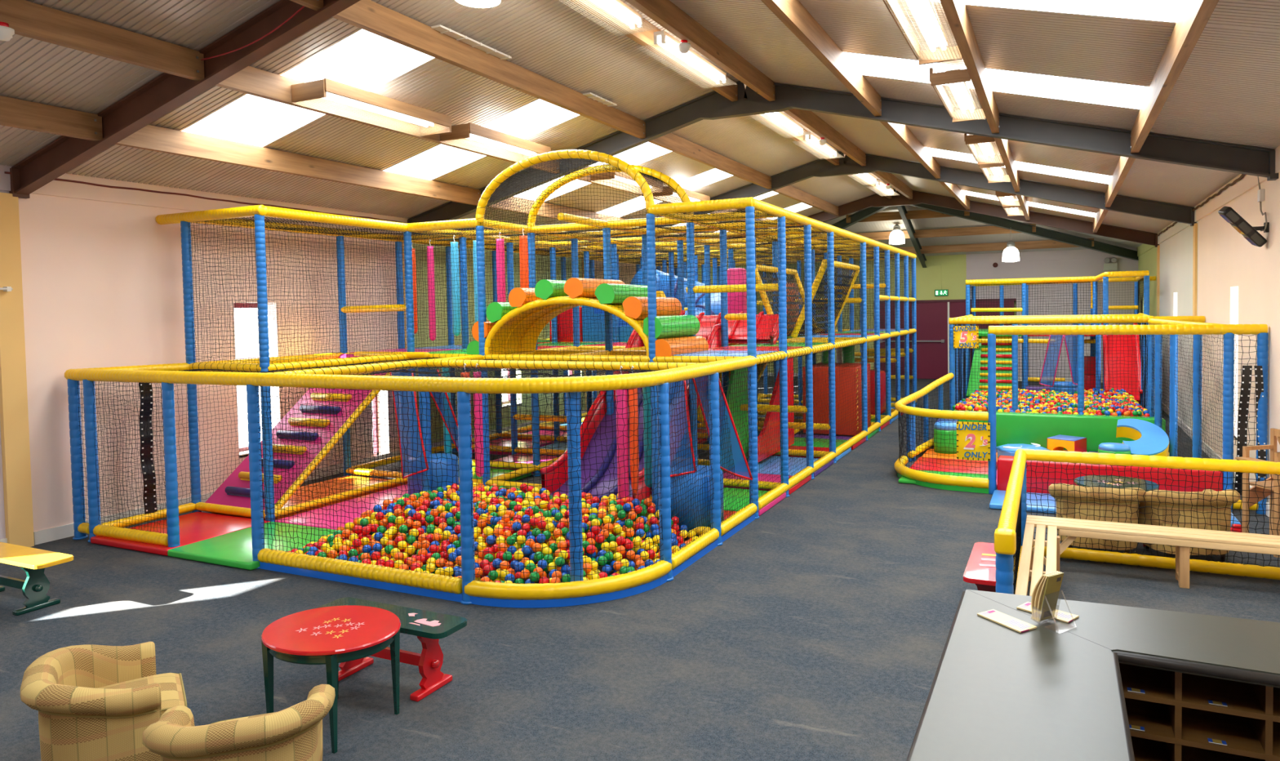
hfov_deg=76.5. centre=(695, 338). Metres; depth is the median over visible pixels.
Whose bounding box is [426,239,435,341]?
tube
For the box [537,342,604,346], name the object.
pad
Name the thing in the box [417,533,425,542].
ball
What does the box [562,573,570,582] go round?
ball
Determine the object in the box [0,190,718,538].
wall
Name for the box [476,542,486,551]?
ball
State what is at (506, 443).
floor mat
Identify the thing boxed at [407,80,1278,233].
beam
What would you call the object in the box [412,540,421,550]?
ball
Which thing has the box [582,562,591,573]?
ball
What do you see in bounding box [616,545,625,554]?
ball
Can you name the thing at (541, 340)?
pad
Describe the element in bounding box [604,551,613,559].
ball
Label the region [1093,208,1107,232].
beam
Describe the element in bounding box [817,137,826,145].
smoke detector
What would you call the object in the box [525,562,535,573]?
ball
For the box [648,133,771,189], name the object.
beam
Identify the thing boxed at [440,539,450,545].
ball
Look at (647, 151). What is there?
window
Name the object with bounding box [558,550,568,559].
ball
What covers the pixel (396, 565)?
ball
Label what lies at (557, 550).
ball
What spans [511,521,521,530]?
ball
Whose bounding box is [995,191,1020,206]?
fluorescent light
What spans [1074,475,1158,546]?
table
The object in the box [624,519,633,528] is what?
ball
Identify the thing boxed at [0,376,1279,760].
floor
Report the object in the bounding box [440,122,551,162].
fluorescent light
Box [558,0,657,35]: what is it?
light
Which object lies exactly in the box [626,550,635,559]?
ball
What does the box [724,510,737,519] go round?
floor mat
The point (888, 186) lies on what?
smoke detector
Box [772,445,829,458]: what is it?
floor mat
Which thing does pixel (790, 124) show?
light
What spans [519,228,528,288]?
tube
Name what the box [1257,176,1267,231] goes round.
junction box
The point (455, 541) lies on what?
ball
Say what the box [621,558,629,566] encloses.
ball
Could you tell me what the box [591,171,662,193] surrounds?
skylight
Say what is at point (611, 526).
ball
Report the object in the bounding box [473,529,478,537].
ball
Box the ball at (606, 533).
[600,528,608,537]
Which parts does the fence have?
post, rail, rail, post, rail, rail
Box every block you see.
[549,306,582,342]
[582,305,633,342]
[802,362,871,435]
[870,368,885,414]
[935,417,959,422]
[947,409,1165,452]
[1025,385,1049,391]
[1047,434,1086,452]
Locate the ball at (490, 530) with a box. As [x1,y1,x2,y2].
[484,527,493,536]
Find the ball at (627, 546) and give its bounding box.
[624,540,633,549]
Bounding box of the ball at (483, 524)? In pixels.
[477,519,486,528]
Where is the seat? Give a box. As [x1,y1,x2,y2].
[1115,418,1168,456]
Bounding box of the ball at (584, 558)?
[582,555,589,564]
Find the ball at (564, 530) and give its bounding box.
[560,527,568,536]
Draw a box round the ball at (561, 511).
[560,508,566,514]
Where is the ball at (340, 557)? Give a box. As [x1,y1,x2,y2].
[337,554,346,559]
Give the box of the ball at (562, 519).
[559,517,566,525]
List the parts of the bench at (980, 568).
leg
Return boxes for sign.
[934,286,948,296]
[953,325,978,348]
[956,421,990,461]
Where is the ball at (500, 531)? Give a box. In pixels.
[493,527,502,536]
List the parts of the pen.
post, post, rail, post, post, rail, rail, post, rail, post, post, rail, post, post, rail, post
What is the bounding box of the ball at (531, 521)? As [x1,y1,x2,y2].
[529,516,538,525]
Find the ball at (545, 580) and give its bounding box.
[538,576,548,583]
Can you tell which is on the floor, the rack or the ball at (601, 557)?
the rack
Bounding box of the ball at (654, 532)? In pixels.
[652,528,659,536]
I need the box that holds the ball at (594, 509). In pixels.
[589,506,597,513]
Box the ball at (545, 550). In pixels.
[542,546,551,555]
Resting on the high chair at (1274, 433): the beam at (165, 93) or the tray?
the tray
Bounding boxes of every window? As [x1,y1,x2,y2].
[182,29,434,146]
[233,302,259,457]
[372,395,378,456]
[383,98,579,180]
[502,370,521,408]
[513,142,671,201]
[596,168,732,217]
[674,191,777,226]
[717,202,811,231]
[843,52,1149,109]
[924,146,1111,183]
[931,0,1185,22]
[961,190,1097,217]
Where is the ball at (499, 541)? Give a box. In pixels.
[496,536,504,544]
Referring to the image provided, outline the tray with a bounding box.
[1235,456,1267,461]
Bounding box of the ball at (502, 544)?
[497,542,506,551]
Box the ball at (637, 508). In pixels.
[634,505,642,513]
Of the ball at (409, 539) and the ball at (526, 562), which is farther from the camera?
the ball at (409, 539)
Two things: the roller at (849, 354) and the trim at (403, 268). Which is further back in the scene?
the roller at (849, 354)
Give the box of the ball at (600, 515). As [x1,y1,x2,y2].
[597,511,606,519]
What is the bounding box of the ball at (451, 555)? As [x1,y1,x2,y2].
[448,551,457,561]
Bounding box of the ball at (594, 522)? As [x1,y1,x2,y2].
[591,518,599,526]
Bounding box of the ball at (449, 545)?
[446,543,455,551]
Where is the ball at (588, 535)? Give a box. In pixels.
[586,532,595,539]
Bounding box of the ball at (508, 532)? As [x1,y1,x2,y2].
[502,529,511,538]
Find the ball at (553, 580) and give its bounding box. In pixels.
[550,577,560,582]
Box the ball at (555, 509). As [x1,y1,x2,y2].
[551,508,559,516]
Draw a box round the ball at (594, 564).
[589,560,598,570]
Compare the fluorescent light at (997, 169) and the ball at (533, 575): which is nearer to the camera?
the ball at (533, 575)
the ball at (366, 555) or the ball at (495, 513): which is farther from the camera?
the ball at (495, 513)
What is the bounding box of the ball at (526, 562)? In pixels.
[524,560,534,567]
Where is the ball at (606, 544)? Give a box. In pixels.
[600,542,610,551]
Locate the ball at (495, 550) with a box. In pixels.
[491,543,498,553]
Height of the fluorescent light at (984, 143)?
0.146 m
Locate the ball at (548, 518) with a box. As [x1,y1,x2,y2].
[543,516,552,524]
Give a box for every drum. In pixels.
[407,453,458,494]
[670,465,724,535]
[1048,381,1077,395]
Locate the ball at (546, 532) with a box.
[542,530,551,539]
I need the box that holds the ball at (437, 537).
[431,532,441,540]
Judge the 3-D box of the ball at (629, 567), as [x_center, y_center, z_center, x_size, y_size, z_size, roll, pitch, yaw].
[-0.468,1.675,5.843,0.069,0.069,0.069,0,2,24]
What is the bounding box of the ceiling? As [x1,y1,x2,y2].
[0,0,1279,256]
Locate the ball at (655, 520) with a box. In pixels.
[648,515,657,524]
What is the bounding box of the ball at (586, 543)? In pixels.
[582,540,589,550]
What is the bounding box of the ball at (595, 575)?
[589,573,599,579]
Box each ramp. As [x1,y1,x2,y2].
[204,353,390,510]
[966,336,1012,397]
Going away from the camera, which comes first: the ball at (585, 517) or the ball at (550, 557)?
the ball at (550, 557)
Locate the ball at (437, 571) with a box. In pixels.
[435,567,444,574]
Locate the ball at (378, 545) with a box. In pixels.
[373,542,382,551]
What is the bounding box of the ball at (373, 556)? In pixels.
[370,551,380,560]
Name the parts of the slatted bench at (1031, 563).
leg, leg, leg, leg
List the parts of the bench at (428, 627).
leg, leg, knob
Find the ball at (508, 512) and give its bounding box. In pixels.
[506,509,514,518]
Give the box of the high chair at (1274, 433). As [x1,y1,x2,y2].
[1235,427,1279,557]
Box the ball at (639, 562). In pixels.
[635,559,644,568]
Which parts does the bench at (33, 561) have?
leg, knob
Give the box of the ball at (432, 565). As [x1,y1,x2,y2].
[426,563,435,572]
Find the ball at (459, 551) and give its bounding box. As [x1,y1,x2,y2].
[453,546,461,555]
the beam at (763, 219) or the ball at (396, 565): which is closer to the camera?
the ball at (396, 565)
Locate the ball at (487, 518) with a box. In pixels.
[485,515,493,524]
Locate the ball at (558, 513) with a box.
[555,511,563,520]
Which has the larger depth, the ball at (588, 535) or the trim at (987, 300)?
the trim at (987, 300)
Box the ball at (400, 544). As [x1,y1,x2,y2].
[397,541,406,549]
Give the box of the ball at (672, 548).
[671,545,679,553]
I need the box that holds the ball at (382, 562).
[375,558,385,565]
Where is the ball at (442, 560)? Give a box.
[435,557,445,567]
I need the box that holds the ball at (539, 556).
[533,551,543,560]
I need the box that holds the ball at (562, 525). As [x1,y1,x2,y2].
[556,522,565,528]
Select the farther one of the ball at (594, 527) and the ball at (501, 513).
the ball at (501, 513)
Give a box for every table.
[261,604,400,753]
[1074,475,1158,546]
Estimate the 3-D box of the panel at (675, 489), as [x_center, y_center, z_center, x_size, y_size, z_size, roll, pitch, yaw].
[-0.004,1.383,7.017,0.500,0.505,0.500,0,2,24]
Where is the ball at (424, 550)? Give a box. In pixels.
[417,547,427,555]
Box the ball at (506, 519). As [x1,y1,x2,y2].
[501,514,510,523]
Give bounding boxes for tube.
[411,241,417,333]
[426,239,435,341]
[442,367,452,453]
[450,235,461,336]
[460,363,471,436]
[472,240,478,322]
[473,363,484,477]
[496,231,506,302]
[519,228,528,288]
[615,365,629,498]
[628,365,639,497]
[642,386,652,488]
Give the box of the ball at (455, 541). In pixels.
[452,540,461,547]
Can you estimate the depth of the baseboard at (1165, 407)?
10.50 m
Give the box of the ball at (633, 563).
[628,560,635,567]
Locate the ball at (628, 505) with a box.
[622,502,631,511]
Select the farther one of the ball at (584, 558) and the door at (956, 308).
the door at (956, 308)
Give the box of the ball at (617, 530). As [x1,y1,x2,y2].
[613,524,622,533]
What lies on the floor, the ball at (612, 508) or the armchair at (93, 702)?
the armchair at (93, 702)
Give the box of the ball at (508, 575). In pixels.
[504,573,515,582]
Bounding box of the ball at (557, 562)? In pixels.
[555,556,564,566]
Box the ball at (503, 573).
[499,568,509,579]
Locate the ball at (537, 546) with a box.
[531,542,541,552]
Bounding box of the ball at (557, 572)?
[551,570,561,579]
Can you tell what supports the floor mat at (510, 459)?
on the floor
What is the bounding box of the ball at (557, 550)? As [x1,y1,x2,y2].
[555,548,562,556]
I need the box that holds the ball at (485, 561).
[480,559,489,568]
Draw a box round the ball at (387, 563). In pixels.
[384,559,394,567]
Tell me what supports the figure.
on the pad at (615, 343)
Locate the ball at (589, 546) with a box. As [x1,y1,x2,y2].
[586,544,595,554]
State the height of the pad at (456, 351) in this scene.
0.075 m
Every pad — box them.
[350,348,460,352]
[353,351,429,358]
[414,345,462,349]
[427,348,466,353]
[537,339,551,342]
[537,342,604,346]
[537,345,571,349]
[582,342,626,346]
[673,350,777,356]
[707,346,801,351]
[727,267,746,313]
[730,342,824,346]
[786,282,799,336]
[801,334,872,337]
[820,333,884,334]
[834,331,893,333]
[846,329,902,331]
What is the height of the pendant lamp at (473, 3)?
0.480 m
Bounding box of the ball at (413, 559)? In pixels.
[406,557,416,566]
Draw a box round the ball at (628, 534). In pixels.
[625,528,634,536]
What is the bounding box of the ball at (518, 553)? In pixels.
[513,550,523,559]
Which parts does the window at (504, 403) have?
sill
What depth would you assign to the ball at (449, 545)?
6.09 m
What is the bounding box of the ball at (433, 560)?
[426,557,435,564]
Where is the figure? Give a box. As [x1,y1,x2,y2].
[656,290,666,297]
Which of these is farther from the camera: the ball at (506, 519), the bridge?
the bridge
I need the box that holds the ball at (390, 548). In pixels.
[385,544,394,553]
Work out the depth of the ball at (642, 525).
6.36 m
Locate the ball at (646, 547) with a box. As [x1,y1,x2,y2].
[640,541,648,551]
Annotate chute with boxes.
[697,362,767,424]
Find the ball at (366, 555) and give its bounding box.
[360,552,370,560]
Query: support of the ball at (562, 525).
on the ball mass at (557, 500)
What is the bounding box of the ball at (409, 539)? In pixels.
[406,534,415,543]
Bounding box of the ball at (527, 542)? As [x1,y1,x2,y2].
[525,538,534,547]
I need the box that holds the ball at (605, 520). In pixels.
[603,515,611,524]
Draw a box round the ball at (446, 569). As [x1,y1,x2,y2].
[444,566,453,576]
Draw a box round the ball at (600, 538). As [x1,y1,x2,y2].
[595,533,604,543]
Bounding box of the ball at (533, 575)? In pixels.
[528,571,539,582]
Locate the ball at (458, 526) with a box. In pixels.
[453,524,460,533]
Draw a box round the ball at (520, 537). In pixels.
[516,535,525,544]
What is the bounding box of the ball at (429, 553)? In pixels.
[426,552,432,560]
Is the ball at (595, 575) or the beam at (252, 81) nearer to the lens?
the ball at (595, 575)
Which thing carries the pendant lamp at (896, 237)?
hanging from the ceiling
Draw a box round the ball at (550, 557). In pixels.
[543,554,553,564]
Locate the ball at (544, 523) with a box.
[537,520,546,528]
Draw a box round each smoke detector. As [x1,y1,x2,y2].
[0,22,14,41]
[677,40,690,53]
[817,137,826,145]
[884,183,890,189]
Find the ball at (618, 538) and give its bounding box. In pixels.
[616,535,625,545]
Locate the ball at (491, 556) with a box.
[484,553,493,562]
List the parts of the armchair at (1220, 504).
leg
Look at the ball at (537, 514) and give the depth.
6.44 m
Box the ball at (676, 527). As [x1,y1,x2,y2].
[671,523,679,531]
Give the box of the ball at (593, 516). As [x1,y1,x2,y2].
[588,514,596,520]
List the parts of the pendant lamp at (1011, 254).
lamp shade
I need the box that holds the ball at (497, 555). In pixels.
[495,551,504,560]
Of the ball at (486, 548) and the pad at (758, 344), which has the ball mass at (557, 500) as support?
the ball at (486, 548)
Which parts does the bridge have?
arch panel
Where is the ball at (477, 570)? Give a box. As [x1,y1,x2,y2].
[475,567,482,577]
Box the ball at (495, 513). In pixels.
[489,511,497,515]
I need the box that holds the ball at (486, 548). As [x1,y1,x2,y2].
[483,546,493,555]
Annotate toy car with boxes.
[1230,523,1240,532]
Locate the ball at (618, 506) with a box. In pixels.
[615,503,622,512]
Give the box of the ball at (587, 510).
[581,506,589,515]
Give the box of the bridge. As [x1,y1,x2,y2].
[466,277,708,356]
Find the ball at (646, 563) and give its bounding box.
[644,559,653,566]
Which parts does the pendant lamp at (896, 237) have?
lamp shade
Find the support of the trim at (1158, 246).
attached to the wall at (1238, 280)
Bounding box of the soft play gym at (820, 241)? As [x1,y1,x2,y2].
[64,149,916,608]
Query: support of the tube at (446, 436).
hanging from the soft play gym at (820, 241)
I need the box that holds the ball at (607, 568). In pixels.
[601,564,611,573]
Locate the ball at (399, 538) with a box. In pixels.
[394,535,404,544]
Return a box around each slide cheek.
[720,367,748,470]
[757,357,794,462]
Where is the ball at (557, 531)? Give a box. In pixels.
[552,528,562,537]
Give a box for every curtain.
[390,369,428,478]
[426,368,458,450]
[668,380,696,477]
[692,375,752,479]
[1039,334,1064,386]
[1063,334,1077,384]
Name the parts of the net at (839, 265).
edge rail, edge rail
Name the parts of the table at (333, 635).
leg, leg, leg, leg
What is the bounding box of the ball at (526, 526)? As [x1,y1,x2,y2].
[521,523,529,532]
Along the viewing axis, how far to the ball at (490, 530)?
6.16 m
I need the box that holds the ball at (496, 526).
[493,524,502,529]
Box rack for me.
[1119,662,1279,760]
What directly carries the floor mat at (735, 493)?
on the floor
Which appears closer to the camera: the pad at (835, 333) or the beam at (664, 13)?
the beam at (664, 13)
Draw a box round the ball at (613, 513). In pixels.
[610,511,617,519]
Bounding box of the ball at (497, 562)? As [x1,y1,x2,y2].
[492,558,502,568]
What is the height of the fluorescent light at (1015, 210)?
0.146 m
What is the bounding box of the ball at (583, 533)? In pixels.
[582,532,586,541]
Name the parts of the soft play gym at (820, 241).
post, rail, post, rail, rail, post, post, rail, rail, rail, lashing cord, rail, post, post, rail, lashing cord, rail, lashing cord, rail, rail, post, rail, lashing cord, rail, rail, post, post, rail, post, post, rail, post, rail, post, post, rail, post, post, rail, rail, post, post, rail, rail, rail, lashing cord, post, rail, post, lashing cord, arch rail, rail, rail, post, post, lashing cord, rail, post, rail, rail, post, rail, lashing cord, post, arch rail, post, post, rail, rail, rail, rail, rail, post, post, post, rail, post, post, rail, rail, rail, post, post, post, rail, post, rail, post, rail, post, rail, post, rail, post, post, rail, post, post, post, post, post, rail, rail, rail, rail, rail, rail, post, lashing cord, rail, post, post, rail, rail, post, rail, rail, post, rail, rail, post, post, lashing cord, post, rail, rail, rail, post, rail, rail, rail, rail, post, rail, rail, rail, post, post, rail, post, post, rail, post, rail, post, rail, rail, post, rail, post, post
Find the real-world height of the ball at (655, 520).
0.069 m
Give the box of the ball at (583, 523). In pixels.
[582,522,587,531]
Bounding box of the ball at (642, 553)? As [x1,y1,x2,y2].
[640,551,648,559]
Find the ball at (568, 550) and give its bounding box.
[565,549,569,559]
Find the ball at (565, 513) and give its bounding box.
[564,510,568,518]
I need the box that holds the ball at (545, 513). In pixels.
[542,510,551,517]
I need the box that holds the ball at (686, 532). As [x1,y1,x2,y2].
[679,529,688,537]
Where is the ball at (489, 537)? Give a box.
[485,534,495,544]
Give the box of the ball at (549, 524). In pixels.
[545,522,554,531]
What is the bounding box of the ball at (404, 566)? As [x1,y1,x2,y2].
[399,564,408,569]
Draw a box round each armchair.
[20,641,186,760]
[142,684,335,760]
[1048,483,1146,552]
[1138,488,1239,561]
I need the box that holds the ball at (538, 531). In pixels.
[531,528,541,537]
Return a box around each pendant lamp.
[455,0,501,8]
[888,222,905,244]
[1002,229,1019,262]
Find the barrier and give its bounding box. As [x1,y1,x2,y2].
[997,455,1222,493]
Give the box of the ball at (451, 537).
[448,533,457,542]
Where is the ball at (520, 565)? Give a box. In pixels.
[514,561,524,571]
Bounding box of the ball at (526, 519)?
[521,514,530,523]
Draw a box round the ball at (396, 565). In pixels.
[394,560,404,568]
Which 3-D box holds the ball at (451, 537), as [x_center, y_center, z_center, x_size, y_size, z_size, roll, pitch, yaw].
[-1.861,1.538,6.232,0.069,0.069,0.069,0,2,24]
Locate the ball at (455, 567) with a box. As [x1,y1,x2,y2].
[453,565,461,574]
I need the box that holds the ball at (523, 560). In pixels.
[520,556,528,564]
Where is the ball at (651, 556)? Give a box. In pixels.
[647,549,655,558]
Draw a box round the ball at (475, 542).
[474,541,479,550]
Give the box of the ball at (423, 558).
[417,554,426,563]
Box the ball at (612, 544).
[609,541,617,550]
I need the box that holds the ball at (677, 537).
[676,535,684,543]
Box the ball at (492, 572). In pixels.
[488,570,497,580]
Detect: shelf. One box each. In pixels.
[1119,662,1279,722]
[1124,697,1279,760]
[1130,735,1251,760]
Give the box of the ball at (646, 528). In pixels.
[643,524,648,532]
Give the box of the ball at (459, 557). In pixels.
[455,555,461,564]
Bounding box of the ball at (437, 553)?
[431,552,440,559]
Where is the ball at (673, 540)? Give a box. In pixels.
[671,537,677,546]
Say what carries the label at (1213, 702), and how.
attached to the rack
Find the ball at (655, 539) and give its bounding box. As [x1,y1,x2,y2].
[653,534,659,543]
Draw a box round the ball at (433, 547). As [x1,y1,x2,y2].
[429,545,438,553]
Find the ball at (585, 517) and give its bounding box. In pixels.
[582,515,588,523]
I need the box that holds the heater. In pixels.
[1217,206,1269,246]
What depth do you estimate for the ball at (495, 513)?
6.49 m
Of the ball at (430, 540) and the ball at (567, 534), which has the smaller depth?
the ball at (567, 534)
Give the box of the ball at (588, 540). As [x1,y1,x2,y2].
[586,537,595,545]
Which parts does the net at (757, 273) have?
edge rail, edge rail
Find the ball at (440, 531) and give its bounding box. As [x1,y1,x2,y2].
[434,528,442,533]
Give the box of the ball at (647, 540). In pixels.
[644,537,653,545]
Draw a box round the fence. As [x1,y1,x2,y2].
[994,448,1279,594]
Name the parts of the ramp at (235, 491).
edge rail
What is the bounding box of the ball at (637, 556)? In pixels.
[632,554,641,563]
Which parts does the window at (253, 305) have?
sill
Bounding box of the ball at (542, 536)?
[536,533,545,542]
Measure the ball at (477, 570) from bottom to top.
0.069 m
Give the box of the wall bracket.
[0,286,12,291]
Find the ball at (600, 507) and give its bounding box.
[598,505,606,510]
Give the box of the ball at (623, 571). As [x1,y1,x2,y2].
[619,565,629,573]
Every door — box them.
[880,302,947,378]
[949,300,1013,372]
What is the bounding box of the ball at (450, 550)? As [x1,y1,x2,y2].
[447,546,455,554]
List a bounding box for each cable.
[4,171,555,241]
[200,5,304,60]
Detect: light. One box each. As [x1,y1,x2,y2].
[291,78,451,137]
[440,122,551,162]
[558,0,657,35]
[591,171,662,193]
[636,30,736,88]
[652,186,710,202]
[750,111,811,137]
[791,131,844,159]
[846,173,882,185]
[866,179,899,195]
[882,0,962,65]
[929,67,986,122]
[964,133,1003,164]
[978,162,1010,182]
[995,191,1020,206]
[1002,200,1023,216]
[1103,257,1117,271]
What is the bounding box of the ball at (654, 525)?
[650,523,658,530]
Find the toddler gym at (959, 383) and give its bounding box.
[948,270,1204,417]
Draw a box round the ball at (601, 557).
[597,555,607,565]
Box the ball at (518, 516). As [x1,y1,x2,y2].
[513,514,521,521]
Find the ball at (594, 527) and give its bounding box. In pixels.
[591,524,599,534]
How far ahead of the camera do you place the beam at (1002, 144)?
9.79 m
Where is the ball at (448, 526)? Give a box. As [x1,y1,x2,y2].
[444,525,452,532]
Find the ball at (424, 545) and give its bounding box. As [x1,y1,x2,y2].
[420,539,429,548]
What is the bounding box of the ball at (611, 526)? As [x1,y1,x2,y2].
[604,522,613,531]
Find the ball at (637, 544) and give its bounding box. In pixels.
[632,537,641,546]
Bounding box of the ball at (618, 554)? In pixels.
[613,551,622,560]
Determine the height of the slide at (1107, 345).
1.377 m
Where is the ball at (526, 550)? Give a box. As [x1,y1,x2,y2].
[521,545,531,555]
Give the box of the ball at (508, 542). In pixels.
[506,535,515,545]
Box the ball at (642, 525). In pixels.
[635,522,644,529]
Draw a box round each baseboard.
[0,410,586,544]
[760,372,1102,382]
[1162,402,1269,516]
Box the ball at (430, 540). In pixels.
[425,533,433,542]
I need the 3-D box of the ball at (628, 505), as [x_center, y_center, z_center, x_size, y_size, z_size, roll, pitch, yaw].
[-0.558,1.379,6.626,0.069,0.069,0.069,0,2,24]
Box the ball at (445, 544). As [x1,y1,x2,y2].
[440,543,448,551]
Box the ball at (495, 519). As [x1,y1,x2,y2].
[489,515,498,524]
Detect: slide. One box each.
[540,323,721,503]
[630,268,720,315]
[679,310,786,344]
[1102,322,1142,404]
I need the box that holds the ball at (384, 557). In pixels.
[381,555,389,560]
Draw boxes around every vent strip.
[430,24,511,59]
[582,92,617,106]
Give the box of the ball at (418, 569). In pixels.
[413,567,422,571]
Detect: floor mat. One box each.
[90,511,270,555]
[167,521,336,569]
[211,475,407,519]
[275,484,408,529]
[458,466,531,485]
[471,430,567,455]
[489,453,559,473]
[521,441,567,456]
[539,422,582,431]
[697,428,706,444]
[723,471,791,490]
[723,487,768,511]
[724,455,817,475]
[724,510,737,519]
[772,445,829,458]
[790,437,845,447]
[794,433,852,439]
[898,469,988,484]
[910,457,997,474]
[921,448,998,461]
[989,489,1240,526]
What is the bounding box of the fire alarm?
[992,262,998,267]
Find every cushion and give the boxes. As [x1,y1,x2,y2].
[97,672,184,714]
[215,712,272,723]
[933,421,956,453]
[996,443,1050,457]
[1097,442,1130,454]
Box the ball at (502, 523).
[497,520,506,527]
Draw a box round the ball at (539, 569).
[533,567,542,577]
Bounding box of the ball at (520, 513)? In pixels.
[515,511,524,516]
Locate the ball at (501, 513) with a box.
[497,508,506,515]
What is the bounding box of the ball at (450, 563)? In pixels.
[444,560,453,568]
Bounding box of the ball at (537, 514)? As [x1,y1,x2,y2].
[533,512,541,517]
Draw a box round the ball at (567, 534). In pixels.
[565,531,569,539]
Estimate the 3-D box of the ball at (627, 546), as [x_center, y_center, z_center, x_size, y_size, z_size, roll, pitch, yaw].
[-0.499,1.554,6.100,0.069,0.069,0.069,0,2,24]
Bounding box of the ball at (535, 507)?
[531,505,539,514]
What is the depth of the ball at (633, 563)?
5.89 m
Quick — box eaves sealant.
[1156,173,1244,235]
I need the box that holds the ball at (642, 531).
[635,528,644,537]
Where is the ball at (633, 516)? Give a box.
[627,511,636,519]
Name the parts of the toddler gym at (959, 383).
post, post, post, post, post, post, post, rail, rail, post, post, post, post, post, rail, rail, rail, rail, rail, rail, post, post, rail, rail, post, post, post, post, rail, post, post, rail, post, post, post, post, rail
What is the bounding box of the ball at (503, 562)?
[499,560,509,569]
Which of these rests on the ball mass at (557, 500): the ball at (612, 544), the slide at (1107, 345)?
the ball at (612, 544)
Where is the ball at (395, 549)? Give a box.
[390,547,399,556]
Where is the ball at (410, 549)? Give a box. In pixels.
[405,545,415,554]
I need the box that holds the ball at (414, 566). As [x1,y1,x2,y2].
[410,562,420,570]
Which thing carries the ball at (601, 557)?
on the ball mass at (557, 500)
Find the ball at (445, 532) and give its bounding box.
[441,530,451,539]
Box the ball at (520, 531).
[517,529,526,537]
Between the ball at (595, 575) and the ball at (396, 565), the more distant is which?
the ball at (396, 565)
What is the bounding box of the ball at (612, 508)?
[608,506,617,513]
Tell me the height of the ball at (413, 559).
0.069 m
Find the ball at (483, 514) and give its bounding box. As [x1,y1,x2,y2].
[479,513,487,520]
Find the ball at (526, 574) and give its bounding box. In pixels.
[520,568,529,579]
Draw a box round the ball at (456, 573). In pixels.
[454,568,462,577]
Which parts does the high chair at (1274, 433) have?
leg, seat, leg, leg, rail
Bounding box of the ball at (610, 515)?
[606,514,613,522]
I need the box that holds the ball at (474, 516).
[473,512,479,519]
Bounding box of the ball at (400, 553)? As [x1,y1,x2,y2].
[394,551,404,559]
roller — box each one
[822,350,828,363]
[835,348,842,362]
[841,345,854,363]
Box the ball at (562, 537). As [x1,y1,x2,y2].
[555,536,565,544]
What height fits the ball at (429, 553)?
0.069 m
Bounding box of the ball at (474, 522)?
[473,518,477,526]
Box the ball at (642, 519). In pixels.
[635,516,644,523]
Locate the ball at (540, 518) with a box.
[537,515,545,520]
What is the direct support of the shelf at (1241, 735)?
attached to the rack
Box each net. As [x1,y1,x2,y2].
[755,264,818,335]
[791,258,859,337]
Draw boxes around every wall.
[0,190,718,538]
[756,257,1137,378]
[1137,172,1279,502]
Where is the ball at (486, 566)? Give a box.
[483,564,493,574]
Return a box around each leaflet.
[977,608,1036,632]
[1016,601,1079,622]
[1031,570,1057,619]
[1034,571,1060,619]
[1036,572,1062,620]
[1038,572,1063,621]
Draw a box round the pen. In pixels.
[893,318,1268,514]
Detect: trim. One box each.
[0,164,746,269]
[0,192,34,546]
[401,242,406,370]
[581,258,586,412]
[771,247,1137,268]
[873,297,1016,373]
[1137,145,1279,256]
[1156,244,1159,315]
[1191,222,1197,435]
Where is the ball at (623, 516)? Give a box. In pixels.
[617,510,625,519]
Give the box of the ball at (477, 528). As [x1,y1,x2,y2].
[474,526,480,534]
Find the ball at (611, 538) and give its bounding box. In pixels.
[606,533,614,542]
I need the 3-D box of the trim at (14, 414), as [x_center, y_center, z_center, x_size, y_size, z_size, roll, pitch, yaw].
[-5.811,0.284,6.891,0.050,3.030,0.180,0,2,24]
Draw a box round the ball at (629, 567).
[627,565,635,570]
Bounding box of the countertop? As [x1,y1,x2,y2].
[906,588,1279,760]
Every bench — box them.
[0,542,73,615]
[316,596,466,701]
[963,542,995,591]
[1014,515,1279,595]
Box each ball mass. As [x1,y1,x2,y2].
[288,481,691,583]
[952,387,1150,416]
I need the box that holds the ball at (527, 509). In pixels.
[524,507,533,515]
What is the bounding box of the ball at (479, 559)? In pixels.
[475,558,481,567]
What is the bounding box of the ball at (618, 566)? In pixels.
[613,560,622,570]
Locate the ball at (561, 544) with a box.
[557,540,566,550]
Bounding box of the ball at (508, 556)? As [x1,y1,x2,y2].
[502,551,512,560]
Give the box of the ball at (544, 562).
[537,559,546,568]
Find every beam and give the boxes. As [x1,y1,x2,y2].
[0,0,204,81]
[0,95,102,141]
[8,0,360,198]
[115,124,480,205]
[215,66,559,173]
[289,0,323,10]
[332,0,645,138]
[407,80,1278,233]
[487,196,644,226]
[564,165,681,203]
[569,0,737,102]
[611,151,1196,238]
[624,0,775,101]
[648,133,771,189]
[711,208,776,229]
[754,112,839,165]
[760,0,881,116]
[760,203,1138,267]
[773,185,838,215]
[774,188,1159,247]
[783,108,866,166]
[845,209,969,222]
[853,173,892,198]
[856,223,1035,239]
[871,171,912,199]
[879,120,940,178]
[897,238,1093,253]
[938,181,969,209]
[939,0,999,133]
[994,137,1019,191]
[1016,194,1030,220]
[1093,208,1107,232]
[1104,155,1135,207]
[1130,0,1218,153]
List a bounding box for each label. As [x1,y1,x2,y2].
[1127,687,1145,693]
[1128,724,1145,730]
[1207,699,1227,706]
[1207,737,1226,745]
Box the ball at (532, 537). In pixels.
[526,535,535,542]
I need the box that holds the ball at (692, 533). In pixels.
[687,529,695,537]
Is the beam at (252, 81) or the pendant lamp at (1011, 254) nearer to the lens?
the beam at (252, 81)

